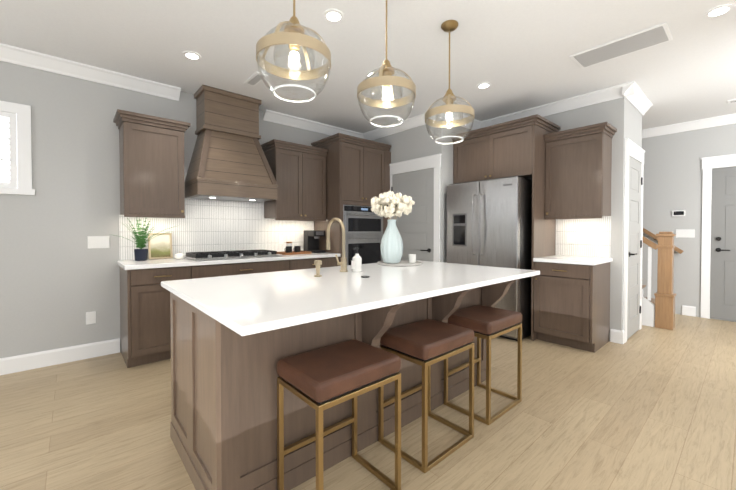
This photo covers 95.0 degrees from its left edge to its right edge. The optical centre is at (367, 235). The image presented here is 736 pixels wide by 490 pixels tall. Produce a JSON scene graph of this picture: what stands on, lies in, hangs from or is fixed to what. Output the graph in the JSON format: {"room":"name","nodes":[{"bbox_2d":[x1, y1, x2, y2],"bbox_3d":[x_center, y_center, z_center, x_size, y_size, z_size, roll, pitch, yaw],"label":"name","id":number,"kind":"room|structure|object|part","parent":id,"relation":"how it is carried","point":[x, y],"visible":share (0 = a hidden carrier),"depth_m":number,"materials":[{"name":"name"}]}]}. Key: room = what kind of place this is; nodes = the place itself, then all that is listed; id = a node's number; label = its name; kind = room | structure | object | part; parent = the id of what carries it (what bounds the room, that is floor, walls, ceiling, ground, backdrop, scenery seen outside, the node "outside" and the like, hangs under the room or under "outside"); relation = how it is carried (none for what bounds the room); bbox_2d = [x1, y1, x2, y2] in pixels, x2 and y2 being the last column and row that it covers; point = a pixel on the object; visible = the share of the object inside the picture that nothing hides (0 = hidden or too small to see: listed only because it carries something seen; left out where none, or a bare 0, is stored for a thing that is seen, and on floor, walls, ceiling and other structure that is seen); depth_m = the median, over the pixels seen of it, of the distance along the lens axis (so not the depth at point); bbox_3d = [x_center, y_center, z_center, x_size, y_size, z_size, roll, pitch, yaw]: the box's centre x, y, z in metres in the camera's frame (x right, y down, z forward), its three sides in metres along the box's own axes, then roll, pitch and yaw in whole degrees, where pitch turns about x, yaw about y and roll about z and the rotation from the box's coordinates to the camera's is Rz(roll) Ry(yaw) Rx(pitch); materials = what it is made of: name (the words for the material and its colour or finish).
{"room":"kitchen","nodes":[
{"label":"kitchen","id":0,"kind":"room"},
{"bbox_2d":[0,61,330,357],"bbox_3d":[-2.355,-0.213,3.533,12.340,2.740,0.120,-1,1,-41],"label":"wall","id":1,"kind":"structure","parent":0,"point":[59,279],"depth_m":3.10,"materials":[{"name":"paint"}]},
{"bbox_2d":[0,101,34,194],"bbox_3d":[-3.523,-0.730,2.400,1.640,0.770,0.045,-1,1,-41],"label":"window","id":2,"kind":"structure","parent":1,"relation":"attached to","point":[15,153],"depth_m":2.86,"materials":[{"name":"white"}]},
{"bbox_2d":[86,311,95,324],"bbox_3d":[-2.638,0.782,3.211,0.075,0.118,0.008,-1,1,-41],"label":"electrical outlet plate","id":3,"kind":"object","parent":1,"relation":"attached to","point":[90,317],"visible":1,"depth_m":3.21,"materials":[{"name":"white plastic"}]},
{"bbox_2d":[87,236,109,248],"bbox_3d":[-2.589,0.062,3.243,0.165,0.118,0.008,-1,1,-41],"label":"switch plate","id":4,"kind":"object","parent":1,"relation":"attached to","point":[98,241],"visible":1,"depth_m":3.24,"materials":[{"name":"white plastic"}]},
{"bbox_2d":[113,109,190,217],"bbox_3d":[-2.147,-0.659,3.369,0.597,0.962,0.384,-1,1,-41],"label":"upper cabinet","id":5,"kind":"object","parent":1,"relation":"attached to","point":[151,153],"visible":1,"depth_m":3.25,"materials":[{"name":"brown wood"}]},
{"bbox_2d":[119,198,313,259],"bbox_3d":[-1.620,-0.119,4.088,2.255,0.705,0.013,-1,1,-41],"label":"backsplash","id":6,"kind":"structure","parent":1,"relation":"attached to","point":[205,225],"depth_m":3.97,"materials":[{"name":"tile"}]},
{"bbox_2d":[185,85,277,201],"bbox_3d":[-1.530,-0.998,3.794,0.866,1.174,0.532,-1,1,-41],"label":"range hood","id":7,"kind":"object","parent":1,"relation":"attached to","point":[228,161],"visible":1,"depth_m":3.67,"materials":[{"name":"brown wood"}]},
{"bbox_2d":[261,139,327,220],"bbox_3d":[-0.953,-0.675,4.418,0.776,0.962,0.384,-1,1,-41],"label":"upper cabinet","id":8,"kind":"object","parent":1,"relation":"attached to","point":[299,172],"visible":0.98,"depth_m":4.28,"materials":[{"name":"brown wood"}]},
{"bbox_2d":[263,109,363,138],"bbox_3d":[-0.644,-1.545,4.868,1.780,0.113,0.098,-1,1,-41],"label":"crown molding","id":9,"kind":"structure","parent":1,"relation":"attached to","point":[268,115],"depth_m":4.66,"materials":[{"name":"white paint"}]},
{"bbox_2d":[0,314,735,489],"bbox_3d":[0.889,1.240,0.135,12.700,0.060,9.900,-1,1,-41],"label":"floor","id":10,"kind":"structure","parent":0,"point":[648,408],"depth_m":2.09,"materials":[{"name":"brown wood"}]},
{"bbox_2d":[0,338,119,374],"bbox_3d":[-4.707,1.120,1.394,5.955,0.139,0.015,-1,1,-41],"label":"baseboard","id":11,"kind":"structure","parent":10,"relation":"on","point":[20,363],"depth_m":3.05,"materials":[{"name":"white"}]},
{"bbox_2d":[117,252,340,367],"bbox_3d":[-1.417,0.695,3.854,2.275,0.914,0.652,-1,1,-41],"label":"base cabinet","id":12,"kind":"object","parent":10,"relation":"on","point":[145,328],"visible":0.31,"depth_m":3.08,"materials":[{"name":"brown wood"}]},
{"bbox_2d":[115,217,175,260],"bbox_3d":[-2.185,0.021,3.318,0.565,0.449,0.362,-1,1,-41],"label":"potted plant","id":13,"kind":"object","parent":12,"relation":"on","point":[140,254],"visible":1,"depth_m":3.31,"materials":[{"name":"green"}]},
{"bbox_2d":[148,233,172,258],"bbox_3d":[-2.174,0.107,3.533,0.215,0.270,0.060,-1,1,-41],"label":"framed art","id":14,"kind":"object","parent":12,"relation":"on","point":[159,246],"visible":0.96,"depth_m":3.53,"materials":[{"name":"paper"}]},
{"bbox_2d":[175,253,184,258],"bbox_3d":[-1.959,0.203,3.513,0.092,0.078,0.092,-1,1,-41],"label":"decor","id":15,"kind":"object","parent":12,"relation":"on","point":[179,255],"visible":1,"depth_m":3.48,"materials":[{"name":"white ceramic"}]},
{"bbox_2d":[184,249,282,260],"bbox_3d":[-1.496,0.208,3.774,0.920,0.062,0.510,-1,1,-41],"label":"cooktop","id":16,"kind":"object","parent":12,"relation":"in","point":[215,255],"visible":1,"depth_m":3.62,"materials":[{"name":"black metal"}]},
{"bbox_2d":[277,242,311,254],"bbox_3d":[-0.948,0.154,4.308,0.370,0.152,0.260,-1,1,-41],"label":"tray","id":17,"kind":"object","parent":12,"relation":"on","point":[296,249],"visible":0.98,"depth_m":4.27,"materials":[{"name":"brown wood"}]},
{"bbox_2d":[304,230,325,252],"bbox_3d":[-0.727,0.076,4.594,0.180,0.300,0.280,-1,1,-41],"label":"coffee maker","id":18,"kind":"object","parent":12,"relation":"on","point":[311,240],"visible":0.92,"depth_m":4.57,"materials":[{"name":"black"}]},
{"bbox_2d":[277,339,400,489],"bbox_3d":[-0.127,0.869,1.536,0.462,0.636,0.352,-1,1,-41],"label":"stool","id":19,"kind":"object","parent":10,"relation":"on","point":[320,380],"visible":0.98,"depth_m":1.48,"materials":[{"name":"brown leather"}]},
{"bbox_2d":[170,280,516,489],"bbox_3d":[0.005,0.735,2.282,2.156,0.884,1.115,-1,1,-41],"label":"kitchen island","id":20,"kind":"object","parent":10,"relation":"on","point":[235,339],"depth_m":1.62,"materials":[{"name":"brown wood"}]},
{"bbox_2d":[161,260,539,335],"bbox_3d":[0.032,0.225,2.242,2.225,0.136,1.250,-1,1,-41],"label":"island countertop","id":21,"kind":"structure","parent":20,"relation":"on","point":[253,304],"depth_m":1.71,"materials":[{"name":"white stone"}]},
{"bbox_3d":[-0.324,0.211,2.182,0.048,0.105,0.048,-1,1,-41],"label":"faucet side handle","id":22,"kind":"part","parent":21,"relation":"part of","materials":[{"name":"metal"}]},
{"bbox_2d":[326,218,347,271],"bbox_3d":[-0.254,0.061,2.494,0.110,0.395,0.241,-1,1,-41],"label":"faucet","id":23,"kind":"object","parent":21,"relation":"on","point":[343,263],"visible":1,"depth_m":2.44,"materials":[{"name":"gold metal"}]},
{"bbox_2d":[351,248,361,271],"bbox_3d":[-0.080,0.173,2.449,0.069,0.172,0.068,-1,1,-41],"label":"soap bottle","id":24,"kind":"object","parent":21,"relation":"on","point":[356,263],"visible":1,"depth_m":2.42,"materials":[{"name":"white"}]},
{"bbox_2d":[371,191,421,265],"bbox_3d":[0.252,-0.074,2.992,0.460,0.650,0.424,-1,1,-41],"label":"vase","id":25,"kind":"object","parent":21,"relation":"on","point":[391,246],"visible":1,"depth_m":2.92,"materials":[{"name":"grey ceramic"}]},
{"bbox_2d":[311,133,390,265],"bbox_3d":[-0.210,-0.091,4.874,0.986,2.455,0.694,-1,1,-41],"label":"tall cabinet","id":26,"kind":"object","parent":10,"relation":"on","point":[357,174],"visible":0.56,"depth_m":4.57,"materials":[{"name":"brown wood"}]},
{"bbox_2d":[343,205,382,264],"bbox_3d":[-0.036,0.083,4.632,0.708,0.985,0.096,-1,1,-41],"label":"double oven","id":27,"kind":"object","parent":26,"relation":"in","point":[363,227],"depth_m":4.60,"materials":[{"name":"silver metal"}]},
{"bbox_2d":[378,319,473,472],"bbox_3d":[0.340,0.863,1.951,0.462,0.636,0.352,-1,1,-41],"label":"stool","id":28,"kind":"object","parent":10,"relation":"on","point":[425,344],"visible":0.9,"depth_m":1.86,"materials":[{"name":"brown leather"}]},
{"bbox_2d":[444,305,521,424],"bbox_3d":[0.808,0.856,2.366,0.462,0.636,0.352,-1,1,-41],"label":"stool","id":29,"kind":"object","parent":10,"relation":"on","point":[488,323],"visible":0.85,"depth_m":2.28,"materials":[{"name":"brown leather"}]},
{"bbox_2d":[446,176,531,340],"bbox_3d":[1.574,0.249,4.189,0.920,1.797,0.910,-1,1,-41],"label":"refrigerator","id":30,"kind":"object","parent":10,"relation":"on","point":[489,222],"visible":0.65,"depth_m":3.79,"materials":[{"name":"silver metal"}]},
{"bbox_2d":[451,114,560,340],"bbox_3d":[1.698,-0.081,4.249,0.664,2.455,1.090,-1,1,-41],"label":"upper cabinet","id":31,"kind":"object","parent":10,"relation":"on","point":[516,147],"visible":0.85,"depth_m":3.88,"materials":[{"name":"brown wood"}]},
{"bbox_2d":[533,255,612,352],"bbox_3d":[2.224,0.698,3.672,0.652,0.914,0.575,-1,1,-41],"label":"base cabinet","id":32,"kind":"object","parent":10,"relation":"on","point":[572,301],"visible":0.92,"depth_m":3.48,"materials":[{"name":"brown wood"}]},
{"bbox_2d":[642,285,654,326],"bbox_3d":[2.968,-0.167,5.764,1.112,2.580,3.155,-1,1,-41],"label":"stairs","id":33,"kind":"structure","parent":10,"relation":"on","point":[648,312],"depth_m":4.28,"materials":[{"name":"white"}]},
{"bbox_2d":[643,232,675,329],"bbox_3d":[2.981,-0.178,5.013,0.184,2.623,2.374,-1,1,-41],"label":"newel post","id":34,"kind":"object","parent":33,"relation":"attached to","point":[664,294],"visible":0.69,"depth_m":4.16,"materials":[{"name":"brown wood"}]},
{"bbox_2d":[0,0,735,132],"bbox_3d":[0.889,-1.560,0.092,12.700,0.060,9.900,-1,1,-41],"label":"ceiling","id":35,"kind":"structure","parent":0,"point":[516,54],"depth_m":2.82,"materials":[{"name":"paint"}]},
{"bbox_2d":[0,43,180,100],"bbox_3d":[-4.475,-1.493,1.502,6.500,0.113,0.098,-1,1,-41],"label":"crown molding","id":36,"kind":"structure","parent":35,"relation":"attached to","point":[8,53],"depth_m":3.12,"materials":[{"name":"white wood"}]},
{"bbox_2d":[183,51,200,59],"bbox_3d":[-1.534,-1.569,2.941,0.144,0.008,0.144,-1,1,-41],"label":"recessed light","id":37,"kind":"object","parent":35,"relation":"in","point":[191,55],"visible":0.96,"depth_m":2.93,"materials":[{"name":"white"}]},
{"bbox_2d":[244,71,267,85],"bbox_3d":[-1.129,-1.573,3.390,0.120,0.012,0.320,-1,1,-41],"label":"ceiling vent","id":38,"kind":"object","parent":35,"relation":"in","point":[255,79],"visible":0.79,"depth_m":3.38,"materials":[{"name":"white metal"}]},
{"bbox_2d":[256,0,330,102],"bbox_3d":[-0.363,-1.125,1.661,0.361,0.857,0.361,-1,1,-41],"label":"pendant light","id":39,"kind":"object","parent":35,"relation":"hanging from","point":[293,35],"visible":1,"depth_m":1.64,"materials":[{"name":"gold metal"}]},
{"bbox_2d":[323,9,343,22],"bbox_3d":[-0.244,-1.560,2.397,0.144,0.008,0.144,-1,1,-41],"label":"recessed light","id":40,"kind":"object","parent":35,"relation":"in","point":[332,15],"visible":1,"depth_m":2.38,"materials":[{"name":"white"}]},
{"bbox_2d":[357,0,415,126],"bbox_3d":[0.114,-1.131,2.080,0.361,0.857,0.361,-1,1,-41],"label":"pendant light","id":41,"kind":"object","parent":35,"relation":"hanging from","point":[385,77],"visible":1,"depth_m":2.05,"materials":[{"name":"gold metal"}]},
{"bbox_2d":[425,20,474,143],"bbox_3d":[0.606,-1.138,2.512,0.361,0.857,0.361,-1,1,-41],"label":"pendant light","id":42,"kind":"object","parent":35,"relation":"hanging from","point":[449,98],"visible":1,"depth_m":2.49,"materials":[{"name":"gold metal"}]},
{"bbox_2d":[477,83,490,88],"bbox_3d":[1.219,-1.578,3.550,0.144,0.008,0.144,-1,1,-41],"label":"recessed light","id":43,"kind":"object","parent":35,"relation":"in","point":[483,85],"visible":0.98,"depth_m":3.54,"materials":[{"name":"white"}]},
{"bbox_2d":[569,22,672,68],"bbox_3d":[2.093,-1.564,2.813,0.330,0.012,0.640,-1,1,-41],"label":"ceiling vent","id":44,"kind":"object","parent":35,"relation":"in","point":[641,40],"visible":0.98,"depth_m":2.77,"materials":[{"name":"white metal"}]},
{"bbox_2d":[704,4,733,17],"bbox_3d":[2.438,-1.559,2.344,0.144,0.008,0.144,-1,1,-41],"label":"recessed light","id":45,"kind":"object","parent":35,"relation":"in","point":[718,11],"visible":1,"depth_m":2.34,"materials":[{"name":"white"}]},
{"bbox_2d":[727,99,735,103],"bbox_3d":[4.365,-1.581,3.878,0.120,0.012,0.320,-1,1,-41],"label":"ceiling vent","id":46,"kind":"object","parent":35,"relation":"in","point":[731,101],"visible":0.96,"depth_m":3.96,"materials":[{"name":"white"}]},
{"bbox_2d":[372,120,447,262],"bbox_3d":[0.474,-0.234,4.919,0.100,2.740,1.530,-1,1,-41],"label":"wall","id":47,"kind":"structure","parent":0,"point":[415,143],"depth_m":4.47,"materials":[{"name":"paint"}]},
{"bbox_2d":[364,112,447,140],"bbox_3d":[0.470,-1.543,4.750,0.098,0.113,1.510,-1,1,-41],"label":"crown molding","id":48,"kind":"structure","parent":47,"relation":"attached to","point":[419,120],"depth_m":4.77,"materials":[{"name":"white"}]},
{"bbox_2d":[391,168,433,260],"bbox_3d":[0.589,0.120,4.665,0.066,2.015,0.763,-1,1,-41],"label":"pantry door","id":49,"kind":"structure","parent":47,"relation":"in","point":[415,226],"depth_m":4.58,"materials":[{"name":"grey paint"}]},
{"bbox_2d":[389,153,441,261],"bbox_3d":[0.604,0.044,4.672,0.032,2.189,0.980,-1,1,-41],"label":"door frame","id":50,"kind":"structure","parent":47,"relation":"attached to","point":[426,162],"depth_m":4.37,"materials":[{"name":"white wood"}]},
{"bbox_2d":[448,126,471,184],"bbox_3d":[1.276,-0.230,4.672,0.740,2.740,0.100,-1,1,-41],"label":"wall","id":51,"kind":"structure","parent":0,"point":[450,146],"depth_m":4.43,"materials":[{"name":"paint"}]},
{"bbox_2d":[444,112,479,129],"bbox_3d":[1.260,-1.539,4.504,0.720,0.113,0.098,-1,1,-41],"label":"crown molding","id":52,"kind":"structure","parent":51,"relation":"attached to","point":[476,124],"depth_m":4.63,"materials":[{"name":"white paint"}]},
{"bbox_2d":[544,97,626,340],"bbox_3d":[1.684,-0.233,4.844,0.100,2.740,3.240,-1,1,-41],"label":"wall","id":53,"kind":"structure","parent":0,"point":[612,113],"depth_m":3.65,"materials":[{"name":"paint"}]},
{"bbox_2d":[480,81,639,127],"bbox_3d":[2.147,-1.534,4.146,0.100,0.113,1.810,-1,1,-41],"label":"crown molding","id":54,"kind":"structure","parent":53,"relation":"attached to","point":[633,94],"depth_m":3.87,"materials":[{"name":"white paint"}]},
{"bbox_2d":[544,122,616,219],"bbox_3d":[2.333,-0.665,3.729,0.384,0.962,0.601,-1,1,-41],"label":"upper cabinet","id":55,"kind":"object","parent":53,"relation":"attached to","point":[578,164],"visible":1,"depth_m":3.62,"materials":[{"name":"brown wood"}]},
{"bbox_2d":[555,216,610,257],"bbox_3d":[2.457,0.010,3.880,0.013,0.454,0.555,-1,1,-41],"label":"backsplash","id":56,"kind":"structure","parent":53,"relation":"attached to","point":[585,237],"depth_m":3.86,"materials":[{"name":"tile"}]},
{"bbox_2d":[626,100,641,147],"bbox_3d":[3.051,-0.219,3.955,0.780,2.740,0.100,-1,1,-41],"label":"wall","id":57,"kind":"structure","parent":0,"point":[633,124],"depth_m":3.87,"materials":[{"name":"paint"}]},
{"bbox_2d":[623,138,644,342],"bbox_3d":[3.073,0.056,3.889,0.860,2.189,0.032,-1,1,-41],"label":"door frame","id":58,"kind":"structure","parent":57,"relation":"attached to","point":[634,150],"depth_m":3.65,"materials":[{"name":"white wood"}]},
{"bbox_2d":[627,156,642,338],"bbox_3d":[3.088,0.132,3.880,0.643,2.015,0.066,-1,1,-41],"label":"closet door","id":59,"kind":"structure","parent":57,"relation":"in","point":[634,245],"depth_m":3.89,"materials":[{"name":"grey paint"}]},
{"bbox_2d":[627,89,652,115],"bbox_3d":[3.080,-1.529,3.826,0.880,0.113,0.098,-1,1,-41],"label":"crown molding","id":60,"kind":"structure","parent":57,"relation":"attached to","point":[641,103],"depth_m":3.87,"materials":[{"name":"white paint"}]},
{"bbox_2d":[642,123,735,321],"bbox_3d":[5.428,-0.218,3.901,0.120,2.740,9.600,-1,1,-41],"label":"wall","id":61,"kind":"structure","parent":0,"point":[673,176],"depth_m":4.86,"materials":[{"name":"paint"}]},
{"bbox_2d":[643,228,683,253],"bbox_3d":[3.724,-0.626,5.676,0.086,1.740,2.356,-1,1,-41],"label":"handrail","id":62,"kind":"object","parent":61,"relation":"attached to","point":[655,237],"visible":0.29,"depth_m":5.01,"materials":[{"name":"brown wood"}]},
{"bbox_2d":[672,210,685,215],"bbox_3d":[4.484,-0.323,4.866,0.019,0.080,0.140,-1,1,-41],"label":"thermostat","id":63,"kind":"object","parent":61,"relation":"attached to","point":[678,213],"visible":1,"depth_m":4.86,"materials":[{"name":"white plastic"}]},
{"bbox_2d":[676,229,694,237],"bbox_3d":[4.534,-0.033,4.822,0.008,0.118,0.200,-1,1,-41],"label":"switch plate","id":64,"kind":"object","parent":61,"relation":"attached to","point":[685,233],"visible":1,"depth_m":4.82,"materials":[{"name":"white plastic"}]},
{"bbox_2d":[642,113,735,137],"bbox_3d":[5.345,-1.529,3.807,0.098,0.113,9.600,-1,1,-41],"label":"crown molding","id":65,"kind":"structure","parent":61,"relation":"attached to","point":[728,119],"depth_m":4.73,"materials":[{"name":"white paint"}]},
{"bbox_2d":[700,154,735,318],"bbox_3d":[4.987,0.035,4.289,0.032,2.219,1.100,-1,1,-41],"label":"door frame","id":66,"kind":"structure","parent":61,"relation":"attached to","point":[709,164],"depth_m":4.64,"materials":[{"name":"white wood"}]},
{"bbox_2d":[710,166,735,320],"bbox_3d":[4.974,0.111,4.279,0.066,2.045,0.874,-1,1,-41],"label":"front door","id":67,"kind":"structure","parent":61,"relation":"in","point":[723,271],"depth_m":4.53,"materials":[{"name":"grey paint"}]}
]}

